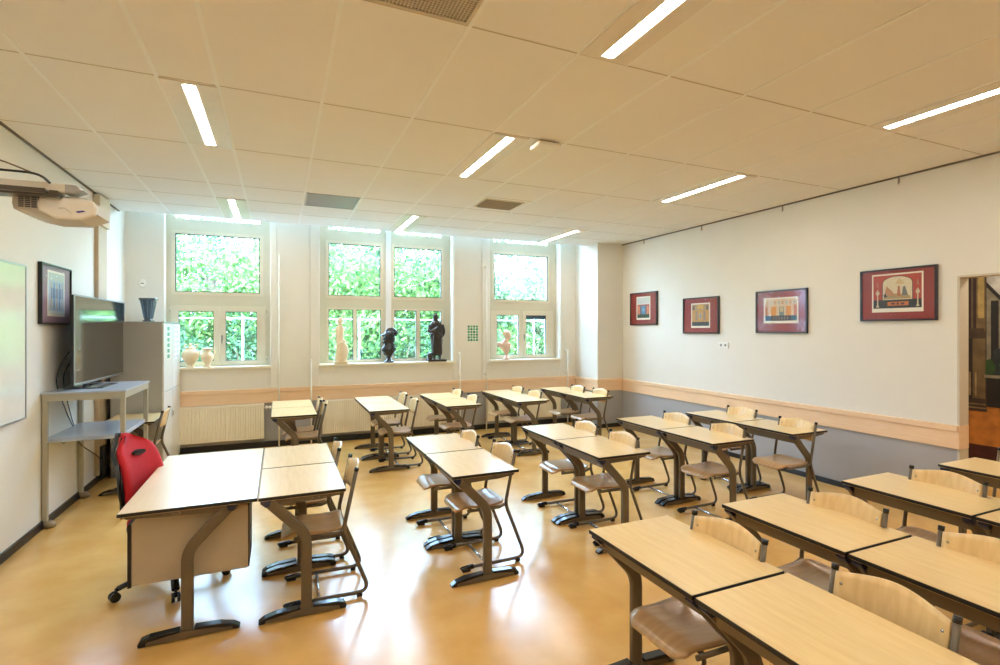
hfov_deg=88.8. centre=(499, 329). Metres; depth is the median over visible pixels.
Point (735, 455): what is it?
baseboard
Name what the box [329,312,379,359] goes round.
bush
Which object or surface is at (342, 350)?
statuette
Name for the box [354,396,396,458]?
school desk
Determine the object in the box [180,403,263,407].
grille
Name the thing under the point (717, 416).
school desk
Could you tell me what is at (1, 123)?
trim
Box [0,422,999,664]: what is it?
floor
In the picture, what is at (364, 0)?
trim
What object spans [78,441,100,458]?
cable
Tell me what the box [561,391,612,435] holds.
school desk
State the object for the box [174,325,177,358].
notice sheet
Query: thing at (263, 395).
trim
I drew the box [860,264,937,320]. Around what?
framed picture
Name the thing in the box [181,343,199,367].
urn
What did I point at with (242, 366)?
sill
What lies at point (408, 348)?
bush
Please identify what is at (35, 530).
baseboard
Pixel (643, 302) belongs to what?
print
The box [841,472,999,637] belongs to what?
school desk
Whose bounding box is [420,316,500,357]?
bush
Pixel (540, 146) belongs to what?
sensor
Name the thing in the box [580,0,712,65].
recessed light
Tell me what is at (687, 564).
school desk
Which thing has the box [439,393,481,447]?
chair
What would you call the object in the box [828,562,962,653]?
chair
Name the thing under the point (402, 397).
chair
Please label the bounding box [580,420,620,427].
baseboard
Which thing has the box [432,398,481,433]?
school desk
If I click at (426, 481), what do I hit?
chair
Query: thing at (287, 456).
school desk
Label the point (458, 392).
chair
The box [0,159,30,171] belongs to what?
cable
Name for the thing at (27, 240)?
wall
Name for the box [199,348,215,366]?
urn
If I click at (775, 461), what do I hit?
chair
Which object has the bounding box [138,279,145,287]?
bell
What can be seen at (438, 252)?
tree
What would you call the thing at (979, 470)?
school desk
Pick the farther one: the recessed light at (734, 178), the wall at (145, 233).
the wall at (145, 233)
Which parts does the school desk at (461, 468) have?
leg, leg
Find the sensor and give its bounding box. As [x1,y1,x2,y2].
[530,140,560,152]
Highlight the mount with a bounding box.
[0,178,87,198]
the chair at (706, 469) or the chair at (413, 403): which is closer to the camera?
the chair at (706, 469)
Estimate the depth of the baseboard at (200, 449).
8.02 m
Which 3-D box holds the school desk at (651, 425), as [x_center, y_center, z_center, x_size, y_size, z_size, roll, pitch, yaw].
[1.681,1.378,5.553,0.506,0.756,0.696,0,0,-23]
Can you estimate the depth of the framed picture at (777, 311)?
6.37 m
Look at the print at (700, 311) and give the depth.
7.61 m
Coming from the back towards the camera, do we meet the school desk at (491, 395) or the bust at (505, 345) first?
the bust at (505, 345)
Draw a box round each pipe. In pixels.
[278,253,279,446]
[310,360,311,443]
[458,352,460,431]
[484,266,486,429]
[565,349,568,422]
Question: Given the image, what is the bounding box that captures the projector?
[12,196,109,227]
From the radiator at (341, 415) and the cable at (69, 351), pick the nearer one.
the cable at (69, 351)
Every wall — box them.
[0,125,124,553]
[125,211,574,447]
[623,153,999,480]
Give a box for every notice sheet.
[167,326,169,358]
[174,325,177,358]
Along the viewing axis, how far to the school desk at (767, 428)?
5.22 m
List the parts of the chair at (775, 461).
frame, seat, backrest, frame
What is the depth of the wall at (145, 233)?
7.89 m
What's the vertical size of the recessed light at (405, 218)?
0.008 m
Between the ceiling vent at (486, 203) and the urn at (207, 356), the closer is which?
the ceiling vent at (486, 203)
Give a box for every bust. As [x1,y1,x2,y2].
[381,328,397,362]
[497,330,511,359]
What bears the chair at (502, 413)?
on the floor
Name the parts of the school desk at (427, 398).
leg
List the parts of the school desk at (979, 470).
leg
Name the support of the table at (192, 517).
on the floor
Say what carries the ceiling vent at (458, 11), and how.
in the ceiling
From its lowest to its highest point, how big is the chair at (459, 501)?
0.855 m
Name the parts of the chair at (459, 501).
seat, frame, frame, backrest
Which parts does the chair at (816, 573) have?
frame, seat, backrest, frame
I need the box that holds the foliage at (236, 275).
[177,222,258,360]
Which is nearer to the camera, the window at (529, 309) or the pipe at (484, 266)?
the pipe at (484, 266)
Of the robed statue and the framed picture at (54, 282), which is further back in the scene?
the robed statue
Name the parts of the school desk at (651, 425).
leg, leg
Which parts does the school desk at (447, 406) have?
leg, leg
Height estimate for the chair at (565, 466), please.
0.855 m
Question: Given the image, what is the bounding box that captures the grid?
[0,0,999,244]
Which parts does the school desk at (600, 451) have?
leg, leg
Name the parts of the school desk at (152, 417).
leg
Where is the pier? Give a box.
[575,243,622,423]
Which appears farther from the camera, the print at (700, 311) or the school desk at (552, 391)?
the school desk at (552, 391)
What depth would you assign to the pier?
9.30 m
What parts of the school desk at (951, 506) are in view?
leg, leg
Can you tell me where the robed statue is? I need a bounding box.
[426,313,446,361]
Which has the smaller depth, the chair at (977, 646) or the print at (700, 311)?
the chair at (977, 646)
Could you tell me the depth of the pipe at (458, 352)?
8.81 m
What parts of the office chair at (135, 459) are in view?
arm, backrest, arm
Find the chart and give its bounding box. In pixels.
[467,325,477,340]
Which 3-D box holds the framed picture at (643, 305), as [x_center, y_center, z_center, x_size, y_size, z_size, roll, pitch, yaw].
[2.471,-0.365,8.804,0.030,0.565,0.700,0,0,-23]
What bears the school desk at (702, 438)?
on the floor
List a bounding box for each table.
[40,381,149,528]
[116,448,263,648]
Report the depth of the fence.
10.69 m
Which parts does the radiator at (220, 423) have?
panel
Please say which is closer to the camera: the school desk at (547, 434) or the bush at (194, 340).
the school desk at (547, 434)
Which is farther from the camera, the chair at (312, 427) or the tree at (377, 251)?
the tree at (377, 251)
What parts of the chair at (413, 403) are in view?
seat, frame, backrest, frame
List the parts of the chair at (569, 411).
seat, backrest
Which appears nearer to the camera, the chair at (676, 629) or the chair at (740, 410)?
the chair at (676, 629)
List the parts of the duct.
casing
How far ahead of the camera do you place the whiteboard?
3.97 m
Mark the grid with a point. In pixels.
(121, 2)
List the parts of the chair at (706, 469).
frame, seat, backrest, frame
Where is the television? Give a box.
[63,294,124,389]
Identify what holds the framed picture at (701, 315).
attached to the wall at (948, 217)
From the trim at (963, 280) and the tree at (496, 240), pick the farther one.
the tree at (496, 240)
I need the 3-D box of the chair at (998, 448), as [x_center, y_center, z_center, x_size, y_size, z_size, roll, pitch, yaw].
[3.752,1.330,3.687,0.535,0.855,0.432,0,0,-22]
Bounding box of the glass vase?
[138,298,157,321]
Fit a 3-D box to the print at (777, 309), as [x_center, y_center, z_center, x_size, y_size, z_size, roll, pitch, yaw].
[3.510,-0.245,6.394,0.004,0.325,0.480,0,0,-23]
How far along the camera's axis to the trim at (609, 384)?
9.27 m
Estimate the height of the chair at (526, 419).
0.855 m
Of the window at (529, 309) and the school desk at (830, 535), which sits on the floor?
the school desk at (830, 535)
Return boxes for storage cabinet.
[110,321,179,477]
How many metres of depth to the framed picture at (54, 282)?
4.71 m
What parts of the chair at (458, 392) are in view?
seat, backrest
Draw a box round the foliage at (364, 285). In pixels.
[329,228,439,358]
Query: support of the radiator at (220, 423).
attached to the wall at (145, 233)
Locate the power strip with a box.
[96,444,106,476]
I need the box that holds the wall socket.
[719,342,728,347]
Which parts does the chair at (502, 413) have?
seat, frame, backrest, frame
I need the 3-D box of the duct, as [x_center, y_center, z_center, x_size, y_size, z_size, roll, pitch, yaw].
[-4.635,0.065,5.943,0.070,3.210,0.370,0,0,-23]
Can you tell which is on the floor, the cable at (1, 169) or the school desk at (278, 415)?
the school desk at (278, 415)
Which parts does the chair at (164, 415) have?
frame, frame, backrest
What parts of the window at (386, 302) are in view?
frame, frame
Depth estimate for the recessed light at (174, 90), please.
3.63 m
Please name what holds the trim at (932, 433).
attached to the wall at (948, 217)
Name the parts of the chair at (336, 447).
seat, frame, backrest, frame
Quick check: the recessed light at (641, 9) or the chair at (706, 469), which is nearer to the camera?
the recessed light at (641, 9)
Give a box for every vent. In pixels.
[18,196,38,207]
[304,193,360,209]
[369,0,483,24]
[474,198,524,210]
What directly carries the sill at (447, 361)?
attached to the wall at (145, 233)
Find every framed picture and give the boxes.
[38,261,71,324]
[630,291,657,324]
[683,296,719,333]
[756,288,807,332]
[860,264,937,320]
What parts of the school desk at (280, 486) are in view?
leg, leg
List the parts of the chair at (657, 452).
frame, seat, backrest, frame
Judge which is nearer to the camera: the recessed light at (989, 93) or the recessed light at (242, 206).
the recessed light at (989, 93)
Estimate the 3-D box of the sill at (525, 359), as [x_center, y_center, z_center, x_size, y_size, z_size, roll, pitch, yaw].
[0.453,0.554,9.465,1.465,0.036,0.205,0,0,-23]
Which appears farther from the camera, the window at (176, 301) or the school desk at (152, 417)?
the window at (176, 301)
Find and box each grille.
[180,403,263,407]
[322,395,419,400]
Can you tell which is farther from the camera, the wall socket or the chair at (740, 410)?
the wall socket
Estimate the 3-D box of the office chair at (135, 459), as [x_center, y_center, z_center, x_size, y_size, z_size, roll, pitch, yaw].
[-2.309,1.240,3.608,0.751,1.039,0.691,0,0,-2]
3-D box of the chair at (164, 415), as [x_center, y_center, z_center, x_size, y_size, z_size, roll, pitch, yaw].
[-4.041,1.330,5.835,0.535,0.855,0.432,0,0,-23]
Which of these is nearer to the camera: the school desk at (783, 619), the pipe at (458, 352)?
the school desk at (783, 619)
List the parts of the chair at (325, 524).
seat, frame, frame, backrest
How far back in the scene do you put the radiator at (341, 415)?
8.12 m
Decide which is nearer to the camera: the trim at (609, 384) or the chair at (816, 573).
the chair at (816, 573)
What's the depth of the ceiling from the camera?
3.55 m
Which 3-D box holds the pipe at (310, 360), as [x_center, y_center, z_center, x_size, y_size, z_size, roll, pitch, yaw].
[-2.917,1.110,7.891,0.028,1.300,0.098,0,0,-23]
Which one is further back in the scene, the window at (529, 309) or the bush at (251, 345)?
the bush at (251, 345)
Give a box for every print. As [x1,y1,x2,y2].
[47,269,64,316]
[637,296,649,319]
[691,302,709,327]
[764,296,797,323]
[872,271,923,312]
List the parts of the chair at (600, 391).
seat, backrest, frame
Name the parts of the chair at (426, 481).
seat, frame, frame, backrest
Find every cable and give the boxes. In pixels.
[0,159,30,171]
[0,168,50,183]
[56,351,72,425]
[63,363,74,425]
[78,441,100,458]
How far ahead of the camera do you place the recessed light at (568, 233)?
8.49 m
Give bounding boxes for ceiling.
[0,0,999,245]
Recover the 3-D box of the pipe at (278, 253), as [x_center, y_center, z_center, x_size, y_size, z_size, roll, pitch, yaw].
[-3.335,0.305,7.711,0.028,2.910,0.098,0,0,-23]
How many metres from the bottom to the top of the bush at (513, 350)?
2.322 m
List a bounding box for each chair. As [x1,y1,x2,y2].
[108,433,230,602]
[114,406,170,488]
[277,438,348,558]
[281,454,367,607]
[282,396,322,443]
[285,400,327,443]
[370,391,411,454]
[378,396,422,465]
[416,427,482,539]
[426,388,462,432]
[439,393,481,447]
[443,439,523,572]
[487,385,526,441]
[504,389,545,452]
[537,418,604,511]
[549,384,584,421]
[568,429,642,545]
[571,388,608,433]
[630,509,768,664]
[632,410,695,498]
[677,421,748,517]
[700,405,761,488]
[749,416,819,498]
[777,486,889,591]
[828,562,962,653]
[895,465,988,627]
[931,525,999,664]
[992,447,999,496]
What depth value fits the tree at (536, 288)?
14.84 m
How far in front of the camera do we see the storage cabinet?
6.21 m
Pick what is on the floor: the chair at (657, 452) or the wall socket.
the chair at (657, 452)
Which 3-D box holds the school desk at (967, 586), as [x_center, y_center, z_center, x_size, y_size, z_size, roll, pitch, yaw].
[1.926,1.378,2.064,0.506,0.756,0.696,0,0,-23]
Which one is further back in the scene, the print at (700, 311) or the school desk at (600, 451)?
the print at (700, 311)
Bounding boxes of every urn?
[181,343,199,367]
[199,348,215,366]
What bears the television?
on the table at (82, 431)
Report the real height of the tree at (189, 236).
5.778 m
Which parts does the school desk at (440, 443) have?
leg, leg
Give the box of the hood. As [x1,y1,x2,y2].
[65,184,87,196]
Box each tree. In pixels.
[176,215,191,285]
[226,227,411,358]
[373,251,531,356]
[494,239,544,324]
[495,243,545,353]
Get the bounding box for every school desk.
[98,412,160,495]
[258,462,346,625]
[262,443,334,572]
[271,406,316,445]
[272,399,312,445]
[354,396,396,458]
[361,402,409,472]
[405,433,482,546]
[419,393,462,434]
[425,449,518,587]
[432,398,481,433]
[481,389,526,441]
[498,394,548,455]
[521,423,599,522]
[540,387,578,426]
[555,436,649,553]
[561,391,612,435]
[589,515,783,664]
[616,415,694,503]
[659,426,753,520]
[686,410,763,487]
[695,573,979,664]
[722,493,910,573]
[734,419,826,500]
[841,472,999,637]
[848,536,999,632]
[938,457,999,533]
[975,510,999,639]
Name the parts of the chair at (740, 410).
frame, backrest, frame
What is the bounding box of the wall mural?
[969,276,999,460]
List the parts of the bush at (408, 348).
stem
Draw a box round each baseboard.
[0,466,109,564]
[179,417,570,453]
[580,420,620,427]
[723,450,843,487]
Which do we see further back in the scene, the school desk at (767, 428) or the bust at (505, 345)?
the bust at (505, 345)
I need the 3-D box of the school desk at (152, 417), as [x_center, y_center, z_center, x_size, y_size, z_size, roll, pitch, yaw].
[-4.142,1.378,5.803,0.506,0.756,0.696,0,0,-23]
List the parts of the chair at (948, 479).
frame, seat, backrest, frame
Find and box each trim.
[0,0,982,241]
[0,121,999,245]
[180,376,574,406]
[270,222,563,387]
[575,376,621,390]
[622,378,968,449]
[957,272,999,459]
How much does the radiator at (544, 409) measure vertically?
0.519 m
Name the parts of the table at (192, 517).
drawer, leg, plate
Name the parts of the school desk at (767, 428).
leg, leg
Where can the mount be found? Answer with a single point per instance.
(8, 187)
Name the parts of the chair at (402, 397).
seat, frame, backrest, frame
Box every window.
[166,214,269,366]
[320,226,449,363]
[490,239,555,358]
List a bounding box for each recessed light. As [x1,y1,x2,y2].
[158,77,232,148]
[216,197,250,219]
[387,214,426,231]
[447,133,529,179]
[535,229,586,242]
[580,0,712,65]
[653,173,756,203]
[869,81,999,132]
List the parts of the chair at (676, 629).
seat, frame, backrest, frame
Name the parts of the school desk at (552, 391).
leg, leg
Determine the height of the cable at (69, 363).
0.786 m
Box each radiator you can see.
[179,403,270,444]
[322,395,454,433]
[487,389,560,420]
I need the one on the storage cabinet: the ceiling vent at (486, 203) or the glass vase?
the glass vase
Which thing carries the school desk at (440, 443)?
on the floor
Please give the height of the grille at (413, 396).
0.007 m
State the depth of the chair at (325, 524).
3.40 m
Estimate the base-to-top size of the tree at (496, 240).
7.060 m
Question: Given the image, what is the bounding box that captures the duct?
[93,194,109,475]
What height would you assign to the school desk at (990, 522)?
0.756 m
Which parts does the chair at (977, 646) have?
frame, backrest, seat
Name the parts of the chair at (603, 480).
frame, seat, backrest, frame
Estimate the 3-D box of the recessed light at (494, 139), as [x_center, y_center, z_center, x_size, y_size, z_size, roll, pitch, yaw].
[-0.145,-1.556,4.655,0.320,0.008,1.210,0,0,-23]
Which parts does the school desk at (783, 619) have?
leg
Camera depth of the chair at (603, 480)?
4.42 m
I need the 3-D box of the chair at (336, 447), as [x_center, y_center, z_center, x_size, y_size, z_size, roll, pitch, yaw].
[-1.487,1.330,4.036,0.535,0.855,0.432,0,0,-22]
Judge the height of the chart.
0.285 m
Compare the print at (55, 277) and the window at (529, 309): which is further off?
the window at (529, 309)
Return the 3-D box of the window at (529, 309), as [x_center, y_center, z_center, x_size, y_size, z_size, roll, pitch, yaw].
[0.414,-0.812,9.554,1.425,2.715,0.130,0,0,-23]
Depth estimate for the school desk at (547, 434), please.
5.08 m
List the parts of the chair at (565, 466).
frame, seat, backrest, frame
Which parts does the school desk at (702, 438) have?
leg, leg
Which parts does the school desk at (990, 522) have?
leg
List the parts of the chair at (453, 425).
seat, backrest, frame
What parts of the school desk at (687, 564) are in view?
leg, leg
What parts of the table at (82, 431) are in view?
leg, leg, rail, leg, leg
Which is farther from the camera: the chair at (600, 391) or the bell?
the chair at (600, 391)
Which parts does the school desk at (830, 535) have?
leg, leg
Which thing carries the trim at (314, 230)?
attached to the wall at (145, 233)
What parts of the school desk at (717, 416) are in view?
leg, leg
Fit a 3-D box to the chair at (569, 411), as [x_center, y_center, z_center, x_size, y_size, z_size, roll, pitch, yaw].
[1.094,1.330,8.247,0.535,0.855,0.432,0,0,-22]
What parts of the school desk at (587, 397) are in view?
leg, leg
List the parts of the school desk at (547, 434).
leg, leg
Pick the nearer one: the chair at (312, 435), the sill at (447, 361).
the chair at (312, 435)
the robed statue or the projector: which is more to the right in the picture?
the robed statue
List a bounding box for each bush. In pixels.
[179,318,212,360]
[196,312,255,360]
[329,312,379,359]
[347,316,431,358]
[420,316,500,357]
[497,324,543,354]
[535,337,543,353]
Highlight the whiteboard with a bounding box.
[0,259,26,427]
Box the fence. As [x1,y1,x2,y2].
[187,316,541,359]
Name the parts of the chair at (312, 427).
seat, frame, backrest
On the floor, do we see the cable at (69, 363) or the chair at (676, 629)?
the chair at (676, 629)
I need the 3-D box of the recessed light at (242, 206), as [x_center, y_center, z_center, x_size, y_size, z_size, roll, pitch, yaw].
[-3.439,-1.556,6.630,0.320,0.008,1.210,0,0,-23]
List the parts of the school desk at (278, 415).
leg, leg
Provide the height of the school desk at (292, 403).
0.756 m
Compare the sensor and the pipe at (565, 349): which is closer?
the sensor
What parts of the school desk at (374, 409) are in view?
leg, leg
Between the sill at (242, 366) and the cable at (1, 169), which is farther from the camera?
the sill at (242, 366)
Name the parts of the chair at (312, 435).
seat, frame, frame, backrest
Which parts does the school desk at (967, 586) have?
leg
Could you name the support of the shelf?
attached to the table at (82, 431)
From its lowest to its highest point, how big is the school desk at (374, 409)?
0.756 m
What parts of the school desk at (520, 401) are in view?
leg, leg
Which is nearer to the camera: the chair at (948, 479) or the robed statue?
the chair at (948, 479)
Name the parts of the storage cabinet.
panel, door, door, door, door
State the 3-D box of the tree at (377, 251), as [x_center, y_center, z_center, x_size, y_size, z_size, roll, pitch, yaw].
[-5.674,-0.572,16.080,5.756,5.478,5.815,0,0,-33]
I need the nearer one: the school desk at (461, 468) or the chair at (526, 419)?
the school desk at (461, 468)
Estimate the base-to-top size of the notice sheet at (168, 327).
0.420 m
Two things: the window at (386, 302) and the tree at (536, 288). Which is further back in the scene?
the tree at (536, 288)
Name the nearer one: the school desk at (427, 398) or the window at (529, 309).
the school desk at (427, 398)
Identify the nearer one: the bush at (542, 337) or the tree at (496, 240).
the bush at (542, 337)
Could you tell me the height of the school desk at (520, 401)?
0.756 m
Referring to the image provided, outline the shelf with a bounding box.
[47,419,144,442]
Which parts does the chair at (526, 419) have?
seat, frame, frame, backrest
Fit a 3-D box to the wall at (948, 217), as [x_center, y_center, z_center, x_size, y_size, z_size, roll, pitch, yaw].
[4.069,-0.230,5.328,0.140,3.980,10.350,0,0,-23]
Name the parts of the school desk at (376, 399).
leg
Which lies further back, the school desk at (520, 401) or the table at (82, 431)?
the school desk at (520, 401)
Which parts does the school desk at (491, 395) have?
leg, leg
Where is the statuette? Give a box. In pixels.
[334,317,348,363]
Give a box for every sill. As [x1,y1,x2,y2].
[180,365,270,369]
[319,360,455,366]
[489,358,561,361]
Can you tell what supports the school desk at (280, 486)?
on the floor

